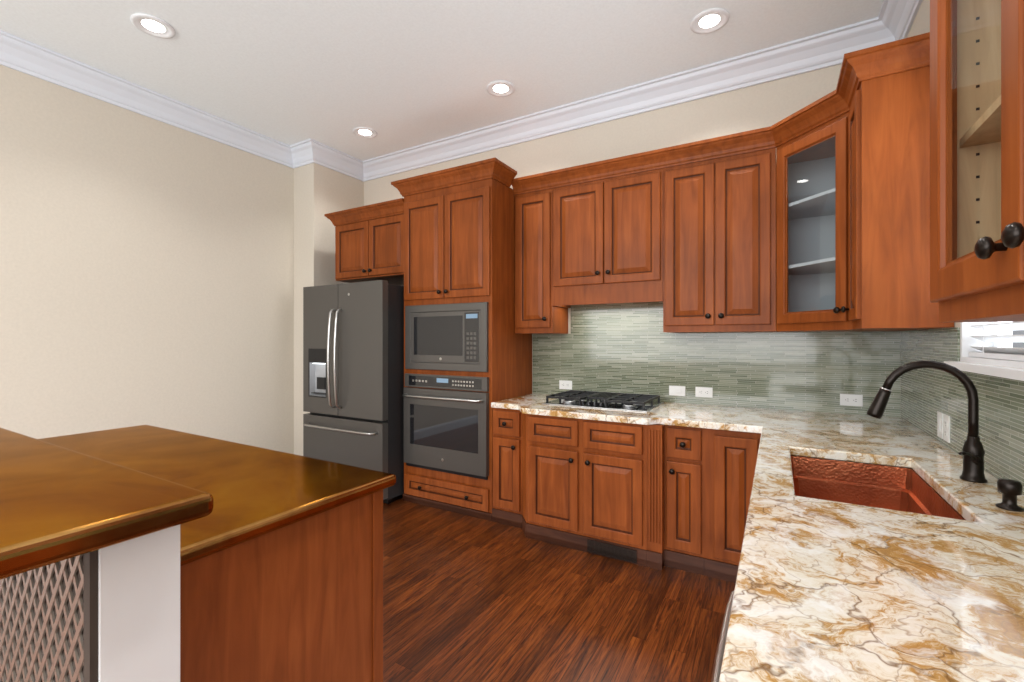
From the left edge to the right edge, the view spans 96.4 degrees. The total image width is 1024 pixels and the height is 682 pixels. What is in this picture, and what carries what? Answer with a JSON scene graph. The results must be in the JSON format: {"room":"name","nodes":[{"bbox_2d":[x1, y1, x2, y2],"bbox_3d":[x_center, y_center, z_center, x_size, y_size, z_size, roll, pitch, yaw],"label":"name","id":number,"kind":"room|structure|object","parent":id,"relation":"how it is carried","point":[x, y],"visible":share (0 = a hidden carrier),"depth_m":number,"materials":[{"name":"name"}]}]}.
{"room":"kitchen","nodes":[
{"label":"kitchen","id":0,"kind":"room"},
{"bbox_2d":[0,65,363,455],"bbox_3d":[-3.775,-0.285,2.090,0.475,3.370,7.500,0,0,30],"label":"wall","id":1,"kind":"structure","parent":0,"point":[156,273],"depth_m":3.70,"materials":[{"name":"beige paint"}]},
{"bbox_2d":[0,30,303,168],"bbox_3d":[-3.947,-1.886,1.820,0.150,0.166,6.840,0,0,30],"label":"crown molding","id":2,"kind":"structure","parent":1,"relation":"attached to","point":[19,54],"depth_m":3.55,"materials":[{"name":"white wood"}]},
{"bbox_2d":[296,138,363,179],"bbox_3d":[-1.874,-1.886,4.787,0.160,0.166,0.645,0,0,30],"label":"crown molding","id":3,"kind":"structure","parent":1,"relation":"attached to","point":[308,151],"depth_m":4.73,"materials":[{"name":"white wood"}]},
{"bbox_2d":[0,0,882,160],"bbox_3d":[-1.583,-2.030,0.993,5.670,0.120,7.800,0,0,30],"label":"ceiling","id":4,"kind":"structure","parent":0,"point":[397,75],"depth_m":3.10,"materials":[{"name":"paint"}]},
{"bbox_2d":[130,13,175,38],"bbox_3d":[-2.246,-1.964,2.868,0.224,0.012,0.224,0,0,30],"label":"recessed light","id":5,"kind":"object","parent":4,"relation":"in","point":[152,25],"visible":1,"depth_m":2.86,"materials":[{"name":"white paint"}]},
{"bbox_2d":[353,127,376,137],"bbox_3d":[-1.394,-1.964,4.339,0.224,0.012,0.224,0,0,30],"label":"recessed light","id":6,"kind":"object","parent":4,"relation":"in","point":[364,132],"visible":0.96,"depth_m":4.34,"materials":[{"name":"white paint"}]},
{"bbox_2d":[487,80,514,96],"bbox_3d":[-0.087,-1.964,3.582,0.224,0.012,0.224,0,0,30],"label":"recessed light","id":7,"kind":"object","parent":4,"relation":"in","point":[500,88],"visible":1,"depth_m":3.58,"materials":[{"name":"white paint"}]},
{"bbox_2d":[690,8,728,33],"bbox_3d":[1.219,-1.964,2.825,0.224,0.012,0.224,0,0,30],"label":"recessed light","id":8,"kind":"object","parent":4,"relation":"in","point":[711,20],"visible":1,"depth_m":2.82,"materials":[{"name":"white paint"}]},
{"bbox_2d":[383,498,735,681],"bbox_3d":[-1.583,1.460,0.993,5.670,0.120,7.800,0,0,30],"label":"floor","id":9,"kind":"structure","parent":0,"point":[466,598],"depth_m":2.37,"materials":[{"name":"brown wood"}]},
{"bbox_2d":[0,425,395,681],"bbox_3d":[-1.529,0.891,1.763,2.150,1.018,0.813,0,0,30],"label":"kitchen island","id":10,"kind":"object","parent":9,"relation":"on","point":[144,553],"depth_m":1.23,"materials":[{"name":"brown wood"}]},
{"bbox_2d":[0,428,219,584],"bbox_3d":[-1.777,0.355,1.355,2.330,0.050,0.512,0,0,30],"label":"island countertop","id":11,"kind":"structure","parent":10,"relation":"on","point":[60,504],"depth_m":0.95,"materials":[{"name":"brown wood"}]},
{"bbox_2d":[303,280,403,503],"bbox_3d":[-1.327,0.450,4.415,1.036,1.900,0.961,0,0,30],"label":"refrigerator","id":12,"kind":"object","parent":9,"relation":"on","point":[353,368],"visible":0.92,"depth_m":3.99,"materials":[{"name":"grey metal"}]},
{"bbox_2d":[391,158,531,520],"bbox_3d":[-0.412,0.014,4.015,1.070,2.773,0.790,0,0,30],"label":"tall cabinet","id":13,"kind":"object","parent":9,"relation":"on","point":[467,355],"visible":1,"depth_m":3.72,"materials":[{"name":"brown wood"}]},
{"bbox_2d":[402,373,489,479],"bbox_3d":[-0.576,0.688,3.721,0.852,0.795,0.118,0,0,30],"label":"wall oven","id":14,"kind":"object","parent":13,"relation":"in","point":[447,415],"depth_m":3.71,"materials":[{"name":"grey metal"}]},
{"bbox_2d":[405,301,488,372],"bbox_3d":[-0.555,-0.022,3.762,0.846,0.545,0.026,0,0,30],"label":"microwave","id":15,"kind":"object","parent":13,"relation":"in","point":[441,336],"depth_m":3.74,"materials":[{"name":"grey metal"}]},
{"bbox_2d":[492,408,519,527],"bbox_3d":[0.128,0.962,3.756,0.262,0.876,0.698,0,0,30],"label":"base cabinet","id":16,"kind":"object","parent":9,"relation":"on","point":[506,422],"depth_m":3.46,"materials":[{"name":"brown wood"}]},
{"bbox_2d":[520,412,659,567],"bbox_3d":[0.672,0.962,3.371,0.871,0.876,0.817,0,0,30],"label":"base cabinet","id":17,"kind":"object","parent":9,"relation":"on","point":[658,496],"depth_m":2.99,"materials":[{"name":"brown wood"}]},
{"bbox_2d":[491,393,766,432],"bbox_3d":[0.768,0.500,3.306,1.830,0.040,0.832,0,0,30],"label":"countertop","id":18,"kind":"structure","parent":17,"relation":"on","point":[730,418],"depth_m":3.00,"materials":[{"name":"beige stone"}]},
{"bbox_2d":[542,390,663,411],"bbox_3d":[0.690,0.449,3.458,0.780,0.061,0.525,0,0,30],"label":"gas cooktop","id":19,"kind":"object","parent":18,"relation":"in","point":[622,401],"visible":1,"depth_m":3.36,"materials":[{"name":"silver metal"}]},
{"bbox_2d":[787,410,886,432],"bbox_3d":[1.873,0.500,2.700,0.390,0.040,0.772,0,0,30],"label":"countertop","id":20,"kind":"structure","parent":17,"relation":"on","point":[813,420],"depth_m":2.69,"materials":[{"name":"beige stone"}]},
{"bbox_2d":[660,424,707,575],"bbox_3d":[1.233,0.962,3.087,0.250,0.876,0.748,0,0,30],"label":"base cabinet","id":21,"kind":"object","parent":9,"relation":"on","point":[683,450],"depth_m":2.77,"materials":[{"name":"brown wood"}]},
{"bbox_2d":[708,429,759,582],"bbox_3d":[1.462,0.962,2.954,0.280,0.876,0.748,0,0,30],"label":"base cabinet","id":22,"kind":"object","parent":9,"relation":"on","point":[732,455],"depth_m":2.65,"materials":[{"name":"brown wood"}]},
{"bbox_2d":[719,409,1023,681],"bbox_3d":[1.025,0.500,1.184,0.743,0.040,4.247,0,0,30],"label":"countertop","id":23,"kind":"structure","parent":22,"relation":"on","point":[828,591],"depth_m":0.92,"materials":[{"name":"beige stone"}]},
{"bbox_2d":[790,455,964,519],"bbox_3d":[1.246,0.632,1.635,0.464,0.222,0.794,0,0,30],"label":"sink","id":24,"kind":"object","parent":23,"relation":"in","point":[905,489],"visible":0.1,"depth_m":1.92,"materials":[{"name":"brown metal"}]},
{"bbox_2d":[867,361,987,482],"bbox_3d":[1.444,0.276,1.591,0.325,0.406,0.155,0,0,30],"label":"bronze faucet","id":25,"kind":"object","parent":23,"relation":"on","point":[973,452],"visible":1,"depth_m":1.57,"materials":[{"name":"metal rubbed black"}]},
{"bbox_2d":[995,478,1023,511],"bbox_3d":[1.419,0.439,1.304,0.056,0.080,0.055,0,0,30],"label":"soap dispenser","id":26,"kind":"object","parent":23,"relation":"on","point":[1010,490],"visible":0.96,"depth_m":1.29,"materials":[{"name":"black metal"}]},
{"bbox_2d":[364,64,900,417],"bbox_3d":[0.260,-0.285,4.172,5.670,3.370,0.150,0,0,30],"label":"wall","id":27,"kind":"structure","parent":0,"point":[764,105],"depth_m":3.58,"materials":[{"name":"beige paint"}]},
{"bbox_2d":[332,200,403,285],"bbox_3d":[-1.183,-0.911,4.550,0.953,0.652,0.638,0,0,30],"label":"upper cabinet","id":28,"kind":"object","parent":27,"relation":"attached to","point":[369,240],"depth_m":4.27,"materials":[{"name":"brown wood"}]},
{"bbox_2d":[515,189,571,333],"bbox_3d":[0.250,-0.638,3.891,0.347,1.165,0.342,0,0,30],"label":"upper cabinet","id":29,"kind":"object","parent":27,"relation":"attached to","point":[538,309],"depth_m":3.74,"materials":[{"name":"brown wood"}]},
{"bbox_2d":[552,168,663,295],"bbox_3d":[0.773,-0.810,3.587,0.858,0.820,0.342,0,0,30],"label":"upper cabinet","id":30,"kind":"object","parent":27,"relation":"attached to","point":[608,234],"depth_m":3.42,"materials":[{"name":"brown wood"}]},
{"bbox_2d":[360,17,879,181],"bbox_3d":[0.265,-1.886,4.004,4.595,0.166,0.135,0,0,30],"label":"crown molding","id":31,"kind":"structure","parent":27,"relation":"attached to","point":[825,49],"depth_m":3.54,"materials":[{"name":"white wood"}]},
{"bbox_2d":[533,302,896,416],"bbox_3d":[1.290,0.070,3.484,2.550,0.819,0.008,0,0,30],"label":"tile backsplash","id":32,"kind":"structure","parent":27,"relation":"attached to","point":[632,348],"depth_m":3.37,"materials":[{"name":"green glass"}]},
{"bbox_2d":[559,380,571,389],"bbox_3d":[0.463,0.388,3.954,0.118,0.074,0.007,0,0,30],"label":"electrical outlet plate","id":33,"kind":"object","parent":32,"relation":"attached to","point":[563,384],"visible":1,"depth_m":3.95,"materials":[{"name":"white plastic"}]},
{"bbox_2d":[669,386,684,395],"bbox_3d":[1.260,0.388,3.491,0.118,0.074,0.008,0,0,30],"label":"electrical outlet plate","id":34,"kind":"object","parent":32,"relation":"attached to","point":[677,390],"visible":1,"depth_m":3.49,"materials":[{"name":"white plastic"}]},
{"bbox_2d":[695,387,712,397],"bbox_3d":[1.424,0.388,3.396,0.118,0.074,0.007,0,0,30],"label":"electrical outlet plate","id":35,"kind":"object","parent":32,"relation":"attached to","point":[704,392],"visible":1,"depth_m":3.39,"materials":[{"name":"white plastic"}]},
{"bbox_2d":[840,394,862,406],"bbox_3d":[2.189,0.388,2.953,0.118,0.074,0.007,0,0,30],"label":"electrical outlet plate","id":36,"kind":"object","parent":32,"relation":"attached to","point":[850,400],"visible":1,"depth_m":2.95,"materials":[{"name":"white plastic"}]},
{"bbox_2d":[660,148,775,332],"bbox_3d":[1.445,-0.638,3.198,0.691,1.165,0.342,0,0,30],"label":"upper cabinet","id":37,"kind":"object","parent":27,"relation":"attached to","point":[691,247],"depth_m":3.04,"materials":[{"name":"brown wood"}]},
{"bbox_2d":[775,108,842,327],"bbox_3d":[1.744,-0.661,2.657,0.363,1.120,0.363,0,0,30],"label":"upper cabinet","id":38,"kind":"object","parent":27,"relation":"attached to","point":[809,148],"depth_m":2.83,"materials":[{"name":"brown wood"}]},
{"bbox_2d":[905,0,1021,474],"bbox_3d":[0.600,-0.285,-0.446,0.150,3.370,7.500,0,0,30],"label":"wall","id":39,"kind":"structure","parent":0,"point":[921,24],"depth_m":2.42,"materials":[{"name":"beige paint"}]},
{"bbox_2d":[839,36,953,331],"bbox_3d":[1.858,-0.692,2.229,0.352,1.273,0.351,0,0,30],"label":"upper cabinet","id":40,"kind":"object","parent":39,"relation":"attached to","point":[853,201],"depth_m":2.10,"materials":[{"name":"brown wood"}]},
{"bbox_2d":[876,0,922,44],"bbox_3d":[0.479,-1.886,-0.370,0.135,0.166,7.490,0,0,30],"label":"crown molding","id":41,"kind":"structure","parent":39,"relation":"attached to","point":[893,21],"depth_m":2.69,"materials":[{"name":"white wood"}]},
{"bbox_2d":[897,327,1023,494],"bbox_3d":[1.359,0.212,1.021,0.008,0.532,4.200,0,0,30],"label":"tile backsplash","id":42,"kind":"structure","parent":39,"relation":"attached to","point":[925,392],"depth_m":1.95,"materials":[{"name":"green glass"}]},
{"bbox_2d":[937,411,943,438],"bbox_3d":[1.993,0.395,2.131,0.008,0.118,0.074,0,0,30],"label":"electrical outlet plate","id":43,"kind":"object","parent":42,"relation":"attached to","point":[940,424],"visible":1,"depth_m":2.12,"materials":[{"name":"white plastic"}]},
{"bbox_2d":[943,414,949,442],"bbox_3d":[1.946,0.395,2.050,0.007,0.118,0.074,0,0,30],"label":"electrical outlet plate","id":44,"kind":"object","parent":42,"relation":"attached to","point":[946,428],"visible":1,"depth_m":2.04,"materials":[{"name":"white plastic"}]},
{"bbox_2d":[930,0,1023,322],"bbox_3d":[0.864,-0.684,0.580,0.416,1.288,0.950,0,0,30],"label":"upper cabinet","id":45,"kind":"object","parent":39,"relation":"attached to","point":[976,160],"visible":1,"depth_m":0.99,"materials":[{"name":"brown wood"}]},
{"bbox_2d":[944,321,1023,380],"bbox_3d":[1.668,-0.520,1.440,0.195,1.280,1.135,0,0,30],"label":"window","id":46,"kind":"structure","parent":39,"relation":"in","point":[982,344],"depth_m":1.72,"materials":[{"name":"white paint"}]}
]}

